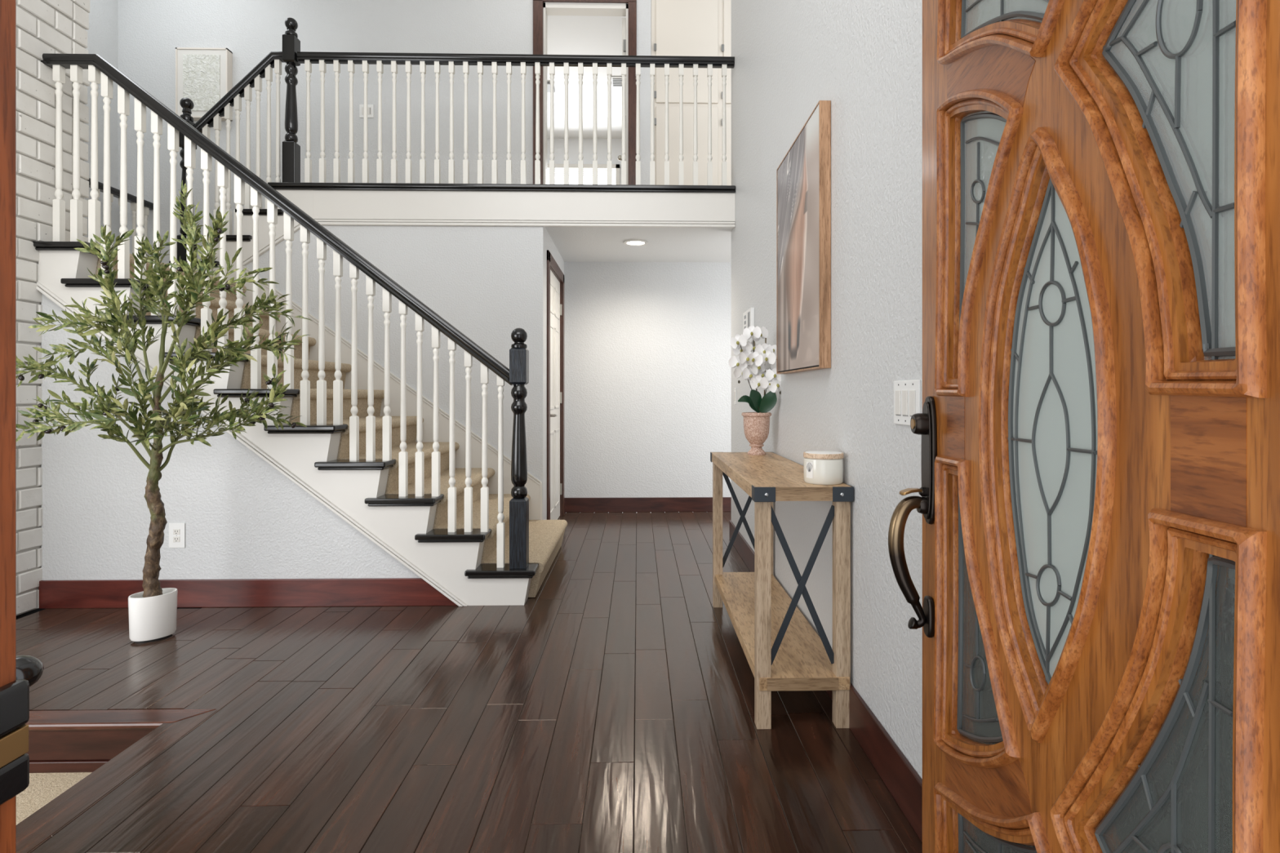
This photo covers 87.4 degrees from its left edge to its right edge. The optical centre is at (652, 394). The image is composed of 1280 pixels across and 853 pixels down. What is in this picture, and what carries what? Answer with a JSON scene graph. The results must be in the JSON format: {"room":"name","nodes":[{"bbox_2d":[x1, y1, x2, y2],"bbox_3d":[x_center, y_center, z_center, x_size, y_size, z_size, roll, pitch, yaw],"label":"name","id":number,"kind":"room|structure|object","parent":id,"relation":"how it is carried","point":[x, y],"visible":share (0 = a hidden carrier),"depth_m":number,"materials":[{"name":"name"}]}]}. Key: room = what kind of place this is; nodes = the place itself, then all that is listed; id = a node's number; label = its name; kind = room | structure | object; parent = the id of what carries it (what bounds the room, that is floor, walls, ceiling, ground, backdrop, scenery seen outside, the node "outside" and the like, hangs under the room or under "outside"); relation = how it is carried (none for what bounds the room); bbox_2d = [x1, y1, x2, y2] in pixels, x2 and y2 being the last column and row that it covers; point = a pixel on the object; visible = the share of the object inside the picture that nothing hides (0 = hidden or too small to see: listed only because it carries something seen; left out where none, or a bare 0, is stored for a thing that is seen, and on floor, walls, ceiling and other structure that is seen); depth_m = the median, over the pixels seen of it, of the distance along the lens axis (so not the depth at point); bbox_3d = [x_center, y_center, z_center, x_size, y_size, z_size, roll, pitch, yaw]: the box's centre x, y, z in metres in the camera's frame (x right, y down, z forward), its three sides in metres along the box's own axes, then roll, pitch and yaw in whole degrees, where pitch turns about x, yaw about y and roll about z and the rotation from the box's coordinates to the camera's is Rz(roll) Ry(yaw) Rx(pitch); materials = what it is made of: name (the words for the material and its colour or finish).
{"room":"entrance hall","nodes":[
{"label":"entrance hall","id":0,"kind":"room"},
{"bbox_2d":[16,772,92,825],"bbox_3d":[-3.947,1.315,1.267,4.766,0.100,1.872,0,0,-1],"label":"floor","id":1,"kind":"structure","parent":0,"point":[42,788],"depth_m":2.14,"materials":[{"name":"beige carpet"}]},
{"bbox_2d":[84,0,118,186],"bbox_3d":[-4.802,-1.435,4.877,0.120,5.070,2.170,0,0,-1],"label":"wall","id":2,"kind":"structure","parent":0,"point":[103,31],"depth_m":5.81,"materials":[{"name":"white paint"}]},
{"bbox_2d":[84,165,119,248],"bbox_3d":[-4.733,-1.460,5.028,0.025,1.720,1.868,0,0,-1],"label":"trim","id":3,"kind":"structure","parent":2,"relation":"attached to","point":[115,215],"depth_m":5.88,"materials":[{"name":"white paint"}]},
{"bbox_2d":[41,293,420,580],"bbox_3d":[-2.083,0.280,3.520,2.145,1.640,0.088,0,0,-1],"label":"wall","id":4,"kind":"structure","parent":0,"point":[243,517],"depth_m":3.47,"materials":[{"name":"white paint"}]},
{"bbox_2d":[168,523,185,547],"bbox_3d":[-2.463,0.730,3.462,0.082,0.128,0.009,0,0,-1],"label":"power outlet","id":5,"kind":"object","parent":4,"relation":"attached to","point":[176,531],"visible":1,"depth_m":3.46,"materials":[{"name":"white plastic"}]},
{"bbox_2d":[173,528,179,534],"bbox_3d":[-2.463,0.711,3.460,0.033,0.028,0.003,0,0,-1],"label":"receptacle","id":6,"kind":"object","parent":5,"relation":"attached to","point":[175,531],"depth_m":3.46,"materials":[{"name":"white plastic"}]},
{"bbox_2d":[173,536,179,542],"bbox_3d":[-2.463,0.750,3.460,0.033,0.028,0.003,0,0,-1],"label":"receptacle","id":7,"kind":"object","parent":5,"relation":"attached to","point":[175,539],"depth_m":3.46,"materials":[{"name":"white plastic"}]},
{"bbox_2d":[38,577,457,608],"bbox_3d":[-2.080,1.029,3.467,2.148,0.142,0.018,0,0,-1],"label":"baseboard","id":8,"kind":"structure","parent":4,"relation":"attached to","point":[370,592],"depth_m":3.46,"materials":[{"name":"brown wood"}]},
{"bbox_2d":[118,0,651,263],"bbox_3d":[-1.364,-2.285,6.096,7.050,3.370,0.110,0,0,-1],"label":"wall","id":9,"kind":"structure","parent":0,"point":[150,32],"depth_m":6.01,"materials":[{"name":"white paint"}]},
{"bbox_2d":[175,47,232,120],"bbox_3d":[-3.986,-2.752,5.943,0.450,0.615,0.074,0,0,-1],"label":"wall art","id":10,"kind":"object","parent":9,"relation":"attached to","point":[203,75],"visible":0.68,"depth_m":5.91,"materials":[{"name":"white paint"}]},
{"bbox_2d":[359,104,373,117],"bbox_3d":[-2.572,-2.545,6.007,0.125,0.118,0.012,0,0,-1],"label":"wall switch","id":11,"kind":"object","parent":9,"relation":"attached to","point":[370,107],"visible":0.84,"depth_m":6.01,"materials":[{"name":"white plastic"}]},
{"bbox_2d":[533,0,636,184],"bbox_3d":[-0.626,-2.570,6.487,0.933,2.120,0.900,0,0,-1],"label":"door frame","id":12,"kind":"structure","parent":9,"relation":"in","point":[628,8],"depth_m":6.05,"materials":[{"name":"dark brown wood"},{"name":"glass"}]},
{"bbox_2d":[245,225,545,519],"bbox_3d":[-2.655,-0.080,4.865,3.713,2.360,0.100,0,0,-1],"label":"wall","id":13,"kind":"structure","parent":0,"point":[488,282],"depth_m":4.84,"materials":[{"name":"white paint"}]},
{"bbox_2d":[16,511,922,852],"bbox_3d":[-0.969,1.192,3.315,6.762,0.187,5.872,0,0,-1],"label":"floor","id":14,"kind":"structure","parent":0,"point":[611,710],"depth_m":2.23,"materials":[{"name":"brown wood"}]},
{"bbox_2d":[16,0,89,616],"bbox_3d":[-3.617,-1.430,3.083,0.958,5.060,1.330,0,0,-1],"label":"brick wall","id":15,"kind":"structure","parent":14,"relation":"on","point":[42,26],"depth_m":3.42,"materials":[{"name":"grey brick"}]},
{"bbox_2d":[16,180,311,643],"bbox_3d":[-2.259,0.067,2.939,1.463,2.067,0.565,0,0,-1],"label":"tree","id":16,"kind":"object","parent":14,"relation":"on","point":[152,611],"visible":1,"depth_m":2.95,"materials":[{"name":"green plant"}]},
{"bbox_2d":[32,190,567,606],"bbox_3d":[-2.532,-0.185,4.715,3.831,2.570,2.598,0,0,-1],"label":"staircase","id":17,"kind":"structure","parent":14,"relation":"on","point":[460,565],"depth_m":3.49,"materials":[{"name":"white paint"}]},
{"bbox_2d":[84,177,153,257],"bbox_3d":[-4.442,-1.252,4.908,0.064,0.907,2.115,0,0,-1],"label":"landing railing","id":18,"kind":"object","parent":17,"relation":"on","point":[148,206],"visible":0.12,"depth_m":5.74,"materials":[{"name":"black paint"}]},
{"bbox_2d":[177,51,284,260],"bbox_3d":[-3.039,-1.631,4.851,0.756,1.703,0.088,0,0,-1],"label":"stair railing","id":19,"kind":"object","parent":17,"relation":"on","point":[243,88],"visible":0.57,"depth_m":4.84,"materials":[{"name":"black paint"}]},
{"bbox_2d":[40,53,528,568],"bbox_3d":[-1.914,-0.428,3.513,2.502,2.680,0.088,0,0,-1],"label":"stair railing","id":20,"kind":"object","parent":17,"relation":"on","point":[517,374],"visible":0.97,"depth_m":3.50,"materials":[{"name":"black paint"}]},
{"bbox_2d":[710,452,853,729],"bbox_3d":[0.478,0.701,2.848,0.326,0.798,1.339,0,0,-1],"label":"console table","id":21,"kind":"object","parent":14,"relation":"on","point":[783,652],"visible":0.99,"depth_m":2.23,"materials":[{"name":"brown wood"}]},
{"bbox_2d":[728,325,781,455],"bbox_3d":[0.526,-0.021,3.364,0.306,0.649,0.167,0,0,-1],"label":"potted orchid","id":22,"kind":"object","parent":21,"relation":"on","point":[750,366],"visible":0.93,"depth_m":3.33,"materials":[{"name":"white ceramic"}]},
{"bbox_2d":[715,572,849,690],"bbox_3d":[0.483,0.951,2.850,0.298,0.042,1.308,0,0,-1],"label":"shelf","id":23,"kind":"object","parent":21,"relation":"attached to","point":[802,662],"depth_m":2.51,"materials":[{"name":"brown wood"}]},
{"bbox_2d":[803,450,844,484],"bbox_3d":[0.585,0.251,2.299,0.135,0.104,0.135,0,0,-1],"label":"candle jar","id":24,"kind":"object","parent":21,"relation":"on","point":[820,467],"visible":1,"depth_m":2.24,"materials":[{"name":"white ceramic"}]},
{"bbox_2d":[545,228,564,519],"bbox_3d":[-0.874,-0.070,5.604,0.120,2.340,1.296,0,0,-1],"label":"wall","id":25,"kind":"structure","parent":0,"point":[550,246],"depth_m":5.04,"materials":[{"name":"white paint"}]},
{"bbox_2d":[546,249,564,519],"bbox_3d":[-0.845,0.005,5.585,0.159,2.190,1.074,0,0,-1],"label":"door","id":26,"kind":"structure","parent":25,"relation":"in","point":[555,277],"depth_m":5.64,"materials":[{"name":"white paint"}]},
{"bbox_2d":[546,137,622,184],"bbox_3d":[-0.689,-2.740,8.326,4.400,2.460,4.320,0,0,-1],"label":"wall","id":27,"kind":"structure","parent":0,"point":[573,143],"depth_m":10.38,"materials":[{"name":"white paint"}]},
{"bbox_2d":[546,163,619,184],"bbox_3d":[-1.235,-2.880,10.355,1.440,1.360,0.040,0,0,-1],"label":"window","id":28,"kind":"structure","parent":27,"relation":"in","point":[559,168],"depth_m":10.36,"materials":[{"name":"white paint"}]},
{"bbox_2d":[546,15,626,138],"bbox_3d":[-0.689,-4.010,8.326,4.400,0.080,4.320,0,0,-1],"label":"window","id":29,"kind":"structure","parent":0,"point":[566,34],"depth_m":8.35,"materials":[{"name":"white paint"}]},
{"bbox_2d":[546,81,555,92],"bbox_3d":[-1.414,-3.954,8.611,0.280,0.029,0.240,0,0,-1],"label":"recessed light","id":30,"kind":"object","parent":29,"relation":"in","point":[548,82],"visible":0.24,"depth_m":8.60,"materials":[{"name":"grey"}]},
{"bbox_2d":[610,76,622,87],"bbox_3d":[-0.400,-3.959,8.492,0.280,0.019,0.280,0,0,-1],"label":"ceiling vent","id":31,"kind":"object","parent":29,"relation":"in","point":[615,81],"visible":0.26,"depth_m":8.47,"materials":[{"name":"white plastic"}]},
{"bbox_2d":[545,226,732,262],"bbox_3d":[0.628,-1.295,5.648,3.087,0.110,1.476,0,0,-1],"label":"ceiling","id":32,"kind":"structure","parent":0,"point":[574,244],"depth_m":5.57,"materials":[{"name":"white paint"}]},
{"bbox_2d":[623,239,648,245],"bbox_3d":[-0.141,-1.232,5.438,0.200,0.013,0.200,0,0,-1],"label":"recessed light","id":33,"kind":"object","parent":32,"relation":"in","point":[634,242],"visible":1,"depth_m":5.44,"materials":[{"name":"white paint"}]},
{"bbox_2d":[564,262,731,497],"bbox_3d":[0.603,-0.080,6.335,3.107,2.360,0.100,0,0,-1],"label":"wall","id":34,"kind":"structure","parent":0,"point":[647,347],"depth_m":6.27,"materials":[{"name":"white paint"}]},
{"bbox_2d":[564,497,731,512],"bbox_3d":[0.614,1.032,6.278,2.887,0.135,0.016,0,0,-1],"label":"baseboard","id":35,"kind":"structure","parent":34,"relation":"attached to","point":[631,504],"depth_m":6.25,"materials":[{"name":"brown wood"}]},
{"bbox_2d":[731,0,922,779],"bbox_3d":[0.706,-1.435,2.837,0.120,5.070,4.520,0,0,-1],"label":"wall","id":36,"kind":"structure","parent":0,"point":[864,57],"depth_m":2.20,"materials":[{"name":"white paint"}]},
{"bbox_2d":[733,387,736,404],"bbox_3d":[0.595,0.013,4.855,0.010,0.118,0.075,0,0,-1],"label":"wall switch","id":37,"kind":"object","parent":36,"relation":"attached to","point":[735,388],"visible":1,"depth_m":4.84,"materials":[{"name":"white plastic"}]},
{"bbox_2d":[742,307,754,331],"bbox_3d":[0.602,-0.460,4.225,0.024,0.140,0.300,0,0,-1],"label":"thermostat","id":38,"kind":"object","parent":36,"relation":"attached to","point":[748,316],"visible":0.68,"depth_m":4.14,"materials":[{"name":"white plastic"}]},
{"bbox_2d":[776,100,831,373],"bbox_3d":[0.623,-0.588,2.834,0.042,0.982,0.757,0,0,-1],"label":"picture","id":39,"kind":"object","parent":36,"relation":"attached to","point":[803,176],"visible":1,"depth_m":2.66,"materials":[{"name":"brown wood"}]},
{"bbox_2d":[729,520,922,842],"bbox_3d":[0.639,1.030,2.835,0.014,0.140,4.500,0,0,-1],"label":"baseboard","id":40,"kind":"structure","parent":36,"relation":"attached to","point":[904,783],"depth_m":1.90,"materials":[{"name":"brown wood"}]},
{"bbox_2d":[893,379,920,425],"bbox_3d":[0.665,0.022,1.761,0.010,0.118,0.165,0,0,-1],"label":"wall switch","id":41,"kind":"object","parent":36,"relation":"attached to","point":[907,393],"visible":0.92,"depth_m":1.75,"materials":[{"name":"white plastic"}]},
{"bbox_3d":[-0.275,-1.428,5.527,4.900,0.155,1.276,0,0,-1],"label":"floor","id":42,"kind":"structure","parent":0,"visible":0},
{"bbox_2d":[267,182,735,228],"bbox_3d":[-1.077,-1.366,4.888,3.349,0.296,0.165,0,0,-1],"label":"gallery edge","id":43,"kind":"object","parent":42,"relation":"attached to","point":[395,204],"visible":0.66,"depth_m":4.84,"materials":[{"name":"white paint"}]},
{"bbox_2d":[282,17,734,185],"bbox_3d":[-1.037,-2.121,4.897,3.267,1.222,0.088,0,0,-1],"label":"gallery railing","id":44,"kind":"object","parent":43,"relation":"on","point":[292,55],"visible":0.99,"depth_m":4.88,"materials":[{"name":"black paint"}]},
{"bbox_2d":[651,0,731,185],"bbox_3d":[0.632,-2.740,6.119,1.299,2.459,0.084,0,0,-1],"label":"linen cabinet","id":45,"kind":"object","parent":42,"relation":"on","point":[679,28],"visible":0.48,"depth_m":6.08,"materials":[{"name":"beige paint"}]},
{"bbox_3d":[-2.745,-1.353,0.428,7.130,5.235,0.140,0,0,-1],"label":"wall","id":46,"kind":"structure","parent":0,"visible":0},
{"bbox_2d":[0,0,44,852],"bbox_3d":[-0.018,0.046,0.512,1.132,2.132,0.225,0,0,-1],"label":"door","id":47,"kind":"structure","parent":46,"relation":"attached to","point":[18,673],"depth_m":0.55,"materials":[{"name":"brown wood"}]},
{"bbox_2d":[888,0,1279,852],"bbox_3d":[0.534,0.069,0.914,0.131,2.038,0.889,0,0,-1],"label":"door","id":48,"kind":"structure","parent":46,"relation":"in","point":[1098,424],"depth_m":0.76,"materials":[{"name":"brown wood"}]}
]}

